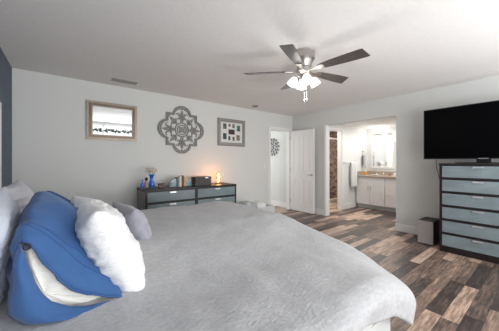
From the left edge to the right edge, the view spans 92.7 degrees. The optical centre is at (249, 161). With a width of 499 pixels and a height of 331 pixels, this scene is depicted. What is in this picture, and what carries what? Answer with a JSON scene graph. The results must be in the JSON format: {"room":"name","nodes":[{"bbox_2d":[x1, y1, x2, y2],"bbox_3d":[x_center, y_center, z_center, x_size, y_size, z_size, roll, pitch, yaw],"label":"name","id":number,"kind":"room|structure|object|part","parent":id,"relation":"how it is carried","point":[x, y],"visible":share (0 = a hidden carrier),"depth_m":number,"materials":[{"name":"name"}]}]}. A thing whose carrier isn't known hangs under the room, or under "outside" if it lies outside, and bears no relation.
{"room":"bedroom","nodes":[
{"label":"bedroom","id":0,"kind":"room"},
{"bbox_2d":[0,47,11,186],"bbox_3d":[-1.248,0.020,0.649,0.120,2.440,5.958,0,0,-38],"label":"wall","id":1,"kind":"structure","parent":0,"point":[5,67],"depth_m":2.75,"materials":[{"name":"paint"}]},
{"bbox_2d":[0,102,1,186],"bbox_3d":[-2.222,-0.115,1.952,0.144,0.990,1.270,0,0,-38],"label":"window","id":2,"kind":"structure","parent":1,"relation":"in","point":[0,102],"depth_m":2.42,"materials":[{"name":"white"}]},
{"bbox_2d":[12,68,292,208],"bbox_3d":[-1.032,0.020,4.669,5.399,2.440,0.120,0,0,-38],"label":"wall","id":3,"kind":"structure","parent":0,"point":[51,150],"depth_m":3.77,"materials":[{"name":"white paint"}]},
{"bbox_2d":[86,100,136,140],"bbox_3d":[-2.124,-0.627,3.709,0.690,0.575,0.036,0,1,-38],"label":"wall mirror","id":4,"kind":"object","parent":3,"relation":"attached to","point":[104,120],"visible":1,"depth_m":3.69,"materials":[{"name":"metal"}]},
{"bbox_2d":[93,106,131,135],"bbox_3d":[-2.130,-0.627,3.717,0.550,0.435,0.008,0,1,-38],"label":"mirror glass","id":5,"kind":"object","parent":4,"relation":"attached to","point":[107,120],"depth_m":3.71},
{"bbox_2d":[157,106,203,153],"bbox_3d":[-1.248,-0.595,4.403,0.880,0.880,0.030,0,0,-38],"label":"wall medallion","id":6,"kind":"object","parent":3,"relation":"attached to","point":[168,128],"visible":1,"depth_m":4.39,"materials":[{"name":"grey wood"}]},
{"bbox_2d":[217,118,244,146],"bbox_3d":[-0.375,-0.625,5.080,0.690,0.570,0.034,0,0,-38],"label":"picture frame","id":7,"kind":"object","parent":3,"relation":"attached to","point":[230,132],"visible":1,"depth_m":5.06,"materials":[{"name":"grey wood"}]},
{"bbox_2d":[268,126,291,209],"bbox_3d":[0.750,0.185,6.045,0.830,2.110,0.138,0,0,-38],"label":"trim","id":8,"kind":"structure","parent":3,"relation":"attached to","point":[270,128],"depth_m":6.21,"materials":[{"name":"white wood"}]},
{"bbox_2d":[239,201,255,207],"bbox_3d":[-0.058,0.937,5.024,0.330,0.206,0.280,0,0,-38],"label":"folded cloth","id":9,"kind":"object","parent":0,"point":[247,203],"visible":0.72,"depth_m":4.96,"materials":[{"name":"white fabric"}]},
{"bbox_2d":[0,0,498,116],"bbox_3d":[0.882,-1.260,2.308,5.519,0.120,6.198,0,0,-38],"label":"ceiling","id":10,"kind":"structure","parent":0,"point":[202,50],"depth_m":2.43,"materials":[{"name":"paint"}]},
{"bbox_2d":[111,78,137,84],"bbox_3d":[-1.854,-1.195,3.537,0.330,0.011,0.130,0,0,-38],"label":"ceiling vent","id":11,"kind":"object","parent":10,"relation":"in","point":[113,79],"visible":1,"depth_m":3.52,"materials":[{"name":"silver metal"}]},
{"bbox_2d":[243,44,369,101],"bbox_3d":[0.631,-0.923,2.612,1.257,0.554,1.257,0,0,-38],"label":"ceiling fan","id":12,"kind":"object","parent":10,"relation":"hanging from","point":[303,58],"visible":1,"depth_m":2.51,"materials":[{"name":"brown wood"}]},
{"bbox_3d":[0.184,-0.995,2.664,0.490,0.006,0.136,0,13,8],"label":"blade","id":13,"kind":"part","parent":12,"relation":"part of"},
{"bbox_3d":[0.524,-0.995,3.014,0.136,0.006,0.490,-13,2,-10],"label":"blade","id":14,"kind":"part","parent":12,"relation":"part of","materials":[{"name":"brown wood"}]},
{"bbox_3d":[0.413,-0.995,2.232,0.136,0.006,0.490,14,6,25],"label":"blade","id":15,"kind":"part","parent":12,"relation":"part of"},
{"bbox_3d":[0.465,-0.873,2.604,0.111,0.115,0.110,0,0,-38],"label":"lamp shade","id":16,"kind":"part","parent":12,"relation":"part of","materials":[{"name":"white glass"}]},
{"bbox_3d":[0.595,-0.873,2.736,0.110,0.115,0.111,0,0,-38],"label":"lamp shade","id":17,"kind":"part","parent":12,"relation":"part of","materials":[{"name":"white glass"}]},
{"bbox_3d":[0.596,-0.873,2.475,0.110,0.115,0.111,0,0,-38],"label":"lamp shade","id":18,"kind":"part","parent":12,"relation":"part of","materials":[{"name":"white glass"}]},
{"bbox_3d":[0.726,-0.873,2.606,0.111,0.115,0.110,0,0,-38],"label":"lamp shade","id":19,"kind":"part","parent":12,"relation":"part of","materials":[{"name":"white glass"}]},
{"bbox_3d":[0.962,-0.995,2.799,0.490,0.006,0.136,0,-13,-28],"label":"blade","id":20,"kind":"part","parent":12,"relation":"part of","materials":[{"name":"brown wood"}]},
{"bbox_3d":[0.893,-0.995,2.316,0.490,0.006,0.136,0,-13,44],"label":"blade","id":21,"kind":"part","parent":12,"relation":"part of","materials":[{"name":"brown wood"}]},
{"bbox_2d":[329,132,336,198],"bbox_3d":[2.717,0.140,7.514,0.080,2.200,1.480,0,0,-38],"label":"wall","id":22,"kind":"structure","parent":0,"point":[332,143],"depth_m":7.55,"materials":[{"name":"brown tile"}]},
{"bbox_2d":[329,125,366,205],"bbox_3d":[2.576,0.140,6.396,2.177,2.200,0.110,0,0,-38],"label":"wall","id":23,"kind":"structure","parent":0,"point":[354,139],"depth_m":6.49,"materials":[{"name":"white paint"}]},
{"bbox_2d":[329,127,342,209],"bbox_3d":[2.075,0.185,5.995,0.860,2.110,0.128,0,0,-38],"label":"trim","id":24,"kind":"structure","parent":23,"relation":"attached to","point":[339,131],"depth_m":6.19,"materials":[{"name":"white wood"}]},
{"bbox_2d":[343,202,355,209],"bbox_3d":[2.688,1.173,6.404,0.610,0.135,0.016,0,0,-38],"label":"baseboard","id":25,"kind":"structure","parent":23,"relation":"attached to","point":[353,204],"depth_m":6.39,"materials":[{"name":"white wood"}]},
{"bbox_3d":[2.708,0.025,6.387,0.636,0.034,0.068,0,0,-38],"label":"towel bar","id":26,"kind":"object","parent":23,"relation":"attached to","visible":0},
{"bbox_2d":[350,162,356,187],"bbox_3d":[2.821,0.344,6.437,0.300,0.680,0.052,0,0,-38],"label":"towel","id":27,"kind":"object","parent":26,"relation":"hanging from","point":[353,165],"visible":1,"depth_m":6.38,"materials":[{"name":"white fabric"}]},
{"bbox_3d":[3.256,-0.242,6.822,0.159,0.173,0.053,0,0,-38],"label":"towel ring","id":28,"kind":"object","parent":23,"relation":"attached to","visible":0},
{"bbox_2d":[362,155,365,167],"bbox_3d":[3.271,-0.017,6.803,0.120,0.350,0.050,0,0,-38],"label":"towel","id":29,"kind":"object","parent":28,"relation":"hanging from","point":[363,156],"visible":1,"depth_m":6.79,"materials":[{"name":"grey fabric"}]},
{"bbox_2d":[329,117,395,131],"bbox_3d":[2.839,-1.010,6.139,2.277,0.100,4.400,0,0,-38],"label":"ceiling","id":30,"kind":"structure","parent":0,"point":[391,121],"depth_m":6.09,"materials":[{"name":"paint"}]},
{"bbox_2d":[367,126,395,171],"bbox_3d":[3.698,0.140,6.808,0.100,2.200,4.400,0,0,-38],"label":"wall","id":31,"kind":"structure","parent":0,"point":[370,132],"depth_m":6.74,"materials":[{"name":"white paint"}]},
{"bbox_2d":[368,171,393,174],"bbox_3d":[3.906,0.309,6.427,0.020,0.100,1.445,0,0,-38],"label":"backsplash","id":32,"kind":"structure","parent":31,"relation":"attached to","point":[369,172],"depth_m":6.69,"materials":[{"name":"beige stone"}]},
{"bbox_2d":[371,141,393,168],"bbox_3d":[3.716,-0.190,6.676,0.030,0.740,0.610,0,0,-38],"label":"vanity mirror","id":33,"kind":"object","parent":31,"relation":"attached to","point":[382,153],"visible":1,"depth_m":6.67,"materials":[{"name":"white mirror"}]},
{"bbox_2d":[373,144,390,166],"bbox_3d":[3.721,-0.190,6.679,0.010,0.640,0.510,0,0,-38],"label":"mirror glass","id":34,"kind":"object","parent":33,"relation":"attached to","point":[381,152],"depth_m":6.67,"materials":[{"name":"white mirror"}]},
{"bbox_2d":[374,133,390,139],"bbox_3d":[3.673,-0.713,6.642,0.140,0.155,0.440,0,0,-38],"label":"vanity light","id":35,"kind":"object","parent":31,"relation":"attached to","point":[385,135],"visible":1,"depth_m":6.65,"materials":[{"name":"silver metal"}]},
{"bbox_3d":[3.716,-0.760,6.676,0.030,0.060,0.440,0,0,-38],"label":"plate","id":36,"kind":"part","parent":35,"relation":"part of","materials":[{"name":"silver metal"}]},
{"bbox_2d":[271,75,498,226],"bbox_3d":[2.324,0.020,4.850,0.120,2.440,8.200,0,0,-38],"label":"wall","id":37,"kind":"structure","parent":0,"point":[417,178],"depth_m":4.18,"materials":[{"name":"white paint"}]},
{"bbox_2d":[271,138,278,155],"bbox_3d":[0.669,-0.430,6.845,0.032,0.522,0.533,0,0,-38],"label":"wall decoration","id":38,"kind":"object","parent":37,"relation":"attached to","point":[271,138],"visible":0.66,"depth_m":6.79,"materials":[{"name":"grey metal"}]},
{"bbox_2d":[271,200,285,207],"bbox_3d":[0.403,1.173,7.207,0.016,0.135,2.122,0,0,-38],"label":"baseboard","id":39,"kind":"structure","parent":37,"relation":"attached to","point":[277,203],"depth_m":6.67,"materials":[{"name":"white wood"}]},
{"bbox_2d":[290,128,314,213],"bbox_3d":[1.300,0.218,5.911,0.132,2.020,0.746,0,0,-38],"label":"door","id":40,"kind":"structure","parent":37,"relation":"in","point":[302,142],"depth_m":5.87,"materials":[{"name":"white wood"}]},
{"bbox_2d":[315,208,323,215],"bbox_3d":[1.427,1.173,5.891,0.016,0.135,0.973,0,0,-38],"label":"baseboard","id":41,"kind":"structure","parent":37,"relation":"attached to","point":[317,211],"depth_m":5.60,"materials":[{"name":"white wood"}]},
{"bbox_2d":[324,125,328,215],"bbox_3d":[1.790,0.192,5.520,0.140,2.097,0.057,0,0,-38],"label":"trim","id":42,"kind":"structure","parent":37,"relation":"attached to","point":[326,127],"depth_m":5.48,"materials":[{"name":"white wood"}]},
{"bbox_2d":[396,223,417,234],"bbox_3d":[3.721,1.173,2.944,0.016,0.135,3.475,0,0,-38],"label":"baseboard","id":43,"kind":"structure","parent":37,"relation":"attached to","point":[399,227],"depth_m":4.16,"materials":[{"name":"white wood"}]},
{"bbox_2d":[275,203,498,330],"bbox_3d":[1.433,1.300,4.145,8.646,0.120,8.420,0,0,-38],"label":"floor","id":44,"kind":"structure","parent":0,"point":[451,292],"depth_m":2.75,"materials":[{"name":"brown wood"}]},
{"bbox_2d":[137,182,235,209],"bbox_3d":[-1.039,0.828,4.183,1.628,0.825,0.530,0,0,-38],"label":"dresser","id":45,"kind":"object","parent":44,"relation":"on","point":[152,198],"visible":0.42,"depth_m":3.87,"materials":[{"name":"brown wood"}]},
{"bbox_2d":[158,182,164,187],"bbox_3d":[-1.421,0.372,3.836,0.096,0.084,0.066,0,0,-38],"label":"trinket box","id":46,"kind":"object","parent":45,"relation":"on","point":[160,185],"visible":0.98,"depth_m":3.81,"materials":[{"name":"brown wood"}]},
{"bbox_3d":[-1.216,0.542,3.754,0.759,0.178,0.018,0,0,-38],"label":"drawer","id":47,"kind":"part","parent":45,"relation":"part of","materials":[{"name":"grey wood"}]},
{"bbox_3d":[-1.209,0.531,3.745,0.751,0.148,0.004,0,0,-38],"label":"glass","id":48,"kind":"part","parent":45,"relation":"part of","materials":[{"name":"glass"}]},
{"bbox_3d":[-1.209,0.715,3.745,0.751,0.148,0.004,0,0,-38],"label":"glass","id":49,"kind":"part","parent":45,"relation":"part of","materials":[{"name":"glass"}]},
{"bbox_2d":[168,179,176,186],"bbox_3d":[-1.292,0.348,3.975,0.125,0.132,0.076,0,0,-38],"label":"bookend","id":50,"kind":"object","parent":45,"relation":"on","point":[173,183],"visible":1,"depth_m":3.95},
{"bbox_2d":[186,179,191,185],"bbox_3d":[-1.075,0.348,4.144,0.125,0.132,0.076,0,0,-38],"label":"bookend","id":51,"kind":"object","parent":45,"relation":"on","point":[188,182],"visible":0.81,"depth_m":4.11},
{"bbox_2d":[191,176,210,185],"bbox_3d":[-0.870,0.339,4.300,0.316,0.152,0.190,0,0,-38],"label":"storage box","id":52,"kind":"object","parent":45,"relation":"on","point":[196,180],"visible":0.97,"depth_m":4.23,"materials":[{"name":"black fabric"}]},
{"bbox_3d":[-0.872,0.278,4.302,0.316,0.031,0.186,0,0,-38],"label":"lid","id":53,"kind":"part","parent":52,"relation":"part of","materials":[{"name":"black"}]},
{"bbox_3d":[-0.579,0.542,4.250,0.759,0.178,0.018,0,0,-38],"label":"drawer","id":54,"kind":"part","parent":45,"relation":"part of","materials":[{"name":"brown wood"}]},
{"bbox_3d":[-0.572,0.531,4.241,0.751,0.148,0.004,0,0,-38],"label":"glass","id":55,"kind":"part","parent":45,"relation":"part of","materials":[{"name":"grey glass"}]},
{"bbox_3d":[-0.572,0.715,4.241,0.751,0.148,0.004,0,0,-38],"label":"glass","id":56,"kind":"part","parent":45,"relation":"part of","materials":[{"name":"glass"}]},
{"bbox_3d":[-1.601,0.405,3.734,0.230,0.018,0.100,0,0,-38],"label":"tray","id":57,"kind":"object","parent":45,"relation":"on","visible":0},
{"bbox_2d":[144,177,147,187],"bbox_3d":[-1.608,0.324,3.713,0.060,0.168,0.060,0,0,-38],"label":"bottle","id":58,"kind":"object","parent":57,"relation":"on","point":[146,178],"visible":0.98,"depth_m":3.69,"materials":[{"name":"brown ceramic"}]},
{"bbox_2d":[145,167,157,186],"bbox_3d":[-1.554,0.242,3.772,0.205,0.332,0.182,0,0,-38],"label":"flower vase","id":59,"kind":"object","parent":57,"relation":"on","point":[151,182],"visible":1,"depth_m":3.75,"materials":[{"name":"blue glass"}]},
{"bbox_2d":[0,201,415,330],"bbox_3d":[-0.495,0.780,1.608,2.215,0.920,2.197,0,0,-38],"label":"bed","id":60,"kind":"object","parent":44,"relation":"on","point":[215,265],"visible":0.76,"depth_m":1.15,"materials":[{"name":"grey fabric"}]},
{"bbox_2d":[0,186,19,302],"bbox_3d":[-1.011,0.355,0.898,0.204,0.470,0.720,1,-1,-37],"label":"pillow","id":61,"kind":"object","parent":60,"relation":"on","point":[9,209],"visible":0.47,"depth_m":0.88,"materials":[{"name":"grey fabric"}]},
{"bbox_2d":[0,179,33,213],"bbox_3d":[-1.455,0.340,1.465,0.226,0.430,0.680,0,0,-38],"label":"pillow","id":62,"kind":"object","parent":60,"relation":"on","point":[19,191],"visible":0.22,"depth_m":1.38,"materials":[{"name":"grey fabric"}]},
{"bbox_2d":[5,191,121,324],"bbox_3d":[-0.849,0.361,1.131,0.410,0.448,0.705,0,0,-38],"label":"pillow","id":63,"kind":"object","parent":60,"relation":"on","point":[48,271],"visible":0.74,"depth_m":0.88,"materials":[{"name":"blue fabric"}]},
{"bbox_2d":[70,195,144,291],"bbox_3d":[-0.742,0.398,1.210,0.302,0.412,0.650,0,0,-42],"label":"pillow","id":64,"kind":"object","parent":60,"relation":"on","point":[103,232],"visible":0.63,"depth_m":1.00,"materials":[{"name":"white fabric"}]},
{"bbox_2d":[112,201,151,239],"bbox_3d":[-0.787,0.445,1.605,0.208,0.325,0.442,0,0,-44],"label":"cushion","id":65,"kind":"object","parent":60,"relation":"on","point":[138,224],"visible":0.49,"depth_m":1.46,"materials":[{"name":"grey fabric"}]},
{"bbox_3d":[-0.533,0.796,1.581,2.000,0.203,1.930,0,0,-38],"label":"mattress","id":66,"kind":"part","parent":60,"relation":"part of","materials":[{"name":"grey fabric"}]},
{"bbox_2d":[257,203,275,211],"bbox_3d":[0.123,1.101,5.165,0.870,0.272,0.370,0,0,-38],"label":"storage bin","id":67,"kind":"object","parent":44,"relation":"on","point":[271,208],"visible":0.2,"depth_m":5.19,"materials":[{"name":"white plastic"}]},
{"bbox_2d":[254,201,265,207],"bbox_3d":[0.194,0.957,5.220,0.280,0.166,0.280,0,0,-38],"label":"folded cloth","id":68,"kind":"object","parent":67,"relation":"in","point":[257,204],"visible":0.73,"depth_m":5.13,"materials":[{"name":"white"}]},
{"bbox_2d":[329,137,336,203],"bbox_3d":[2.046,0.255,6.814,1.800,1.970,0.100,0,0,-38],"label":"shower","id":69,"kind":"object","parent":44,"relation":"on","point":[333,200],"visible":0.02,"depth_m":7.11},
{"bbox_2d":[356,177,385,210],"bbox_3d":[3.424,0.820,6.480,0.696,0.840,0.750,0,0,-38],"label":"vanity cabinet","id":70,"kind":"object","parent":44,"relation":"on","point":[370,191],"visible":0.79,"depth_m":6.27,"materials":[{"name":"white wood"}]},
{"bbox_3d":[3.071,0.850,6.436,0.027,0.540,0.357,0,0,-38],"label":"door","id":71,"kind":"part","parent":70,"relation":"part of","materials":[{"name":"white wood"}]},
{"bbox_3d":[3.187,0.487,6.295,0.016,0.145,0.722,0,0,-38],"label":"false drawer","id":72,"kind":"part","parent":70,"relation":"part of","materials":[{"name":"white wood"}]},
{"bbox_3d":[3.295,0.850,6.148,0.027,0.540,0.357,0,0,-38],"label":"door","id":73,"kind":"part","parent":70,"relation":"part of","materials":[{"name":"white wood"}]},
{"bbox_2d":[385,178,395,211],"bbox_3d":[3.865,0.820,5.919,0.688,0.840,0.673,0,0,-38],"label":"vanity cabinet","id":74,"kind":"object","parent":44,"relation":"on","point":[390,183],"visible":0.3,"depth_m":5.89,"materials":[{"name":"white wood"}]},
{"bbox_2d":[357,171,395,177],"bbox_3d":[3.639,0.329,6.220,0.705,0.140,1.445,0,0,-38],"label":"countertop","id":75,"kind":"structure","parent":74,"relation":"on","point":[359,173],"depth_m":6.49,"materials":[{"name":"beige stone"}]},
{"bbox_3d":[3.621,0.705,5.729,0.027,0.250,0.645,0,0,-38],"label":"drawer","id":76,"kind":"part","parent":74,"relation":"part of","materials":[{"name":"white wood"}]},
{"bbox_3d":[3.621,0.980,5.729,0.027,0.280,0.645,0,0,-38],"label":"drawer","id":77,"kind":"part","parent":74,"relation":"part of","materials":[{"name":"white wood"}]},
{"bbox_3d":[3.625,0.487,5.732,0.016,0.145,0.645,0,0,-38],"label":"false drawer","id":78,"kind":"part","parent":74,"relation":"part of","materials":[{"name":"white wood"}]},
{"bbox_2d":[418,217,438,245],"bbox_3d":[2.782,1.064,3.687,0.360,0.352,0.200,0,0,-38],"label":"subwoofer","id":79,"kind":"object","parent":44,"relation":"on","point":[428,227],"visible":0.91,"depth_m":3.58,"materials":[{"name":"grey wood"}]},
{"bbox_2d":[418,220,432,244],"bbox_3d":[2.646,1.058,3.581,0.015,0.336,0.196,0,0,-38],"label":"grille","id":80,"kind":"object","parent":79,"relation":"attached to","point":[425,228],"depth_m":3.57,"materials":[{"name":"grey fabric"}]},
{"bbox_2d":[439,163,498,263],"bbox_3d":[3.095,0.629,3.170,0.550,1.222,0.798,0,0,-38],"label":"dresser","id":81,"kind":"object","parent":44,"relation":"on","point":[468,192],"visible":1,"depth_m":3.08,"materials":[{"name":"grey wood"}]},
{"bbox_2d":[424,100,498,162],"bbox_3d":[3.089,-0.388,3.146,0.300,0.808,1.330,0,0,-38],"label":"television","id":82,"kind":"object","parent":81,"relation":"on","point":[470,131],"visible":0.91,"depth_m":3.30,"materials":[{"name":"black plastic"}]},
{"bbox_3d":[2.905,0.142,3.022,0.018,0.183,0.736,0,0,-38],"label":"drawer","id":83,"kind":"part","parent":81,"relation":"part of","materials":[{"name":"brown wood"}]},
{"bbox_3d":[2.897,0.131,3.015,0.004,0.153,0.728,0,0,-38],"label":"glass","id":84,"kind":"part","parent":81,"relation":"part of","materials":[{"name":"grey glass"}]},
{"bbox_3d":[2.905,0.331,3.022,0.018,0.183,0.736,0,0,-38],"label":"drawer","id":85,"kind":"part","parent":81,"relation":"part of","materials":[{"name":"brown wood"}]},
{"bbox_3d":[2.897,0.320,3.015,0.004,0.153,0.728,0,0,-38],"label":"glass","id":86,"kind":"part","parent":81,"relation":"part of","materials":[{"name":"grey glass"}]},
{"bbox_3d":[2.905,0.520,3.022,0.018,0.183,0.736,0,0,-38],"label":"drawer","id":87,"kind":"part","parent":81,"relation":"part of","materials":[{"name":"brown wood"}]},
{"bbox_3d":[2.897,0.509,3.015,0.004,0.153,0.728,0,0,-38],"label":"glass","id":88,"kind":"part","parent":81,"relation":"part of","materials":[{"name":"glass"}]},
{"bbox_3d":[2.905,0.708,3.022,0.018,0.183,0.736,0,0,-38],"label":"drawer","id":89,"kind":"part","parent":81,"relation":"part of","materials":[{"name":"brown wood"}]},
{"bbox_3d":[2.897,0.697,3.015,0.004,0.153,0.728,0,0,-38],"label":"glass","id":90,"kind":"part","parent":81,"relation":"part of","materials":[{"name":"glass"}]},
{"bbox_3d":[2.905,0.897,3.022,0.018,0.183,0.736,0,0,-38],"label":"drawer","id":91,"kind":"part","parent":81,"relation":"part of","materials":[{"name":"brown wood"}]},
{"bbox_3d":[2.897,0.886,3.015,0.004,0.153,0.728,0,0,-38],"label":"glass","id":92,"kind":"part","parent":81,"relation":"part of","materials":[{"name":"glass"}]},
{"bbox_3d":[2.905,1.086,3.022,0.018,0.183,0.736,0,0,-38],"label":"drawer","id":93,"kind":"part","parent":81,"relation":"part of","materials":[{"name":"brown wood"}]},
{"bbox_3d":[2.897,1.075,3.015,0.004,0.153,0.728,0,0,-38],"label":"glass","id":94,"kind":"part","parent":81,"relation":"part of","materials":[{"name":"glass"}]}
]}

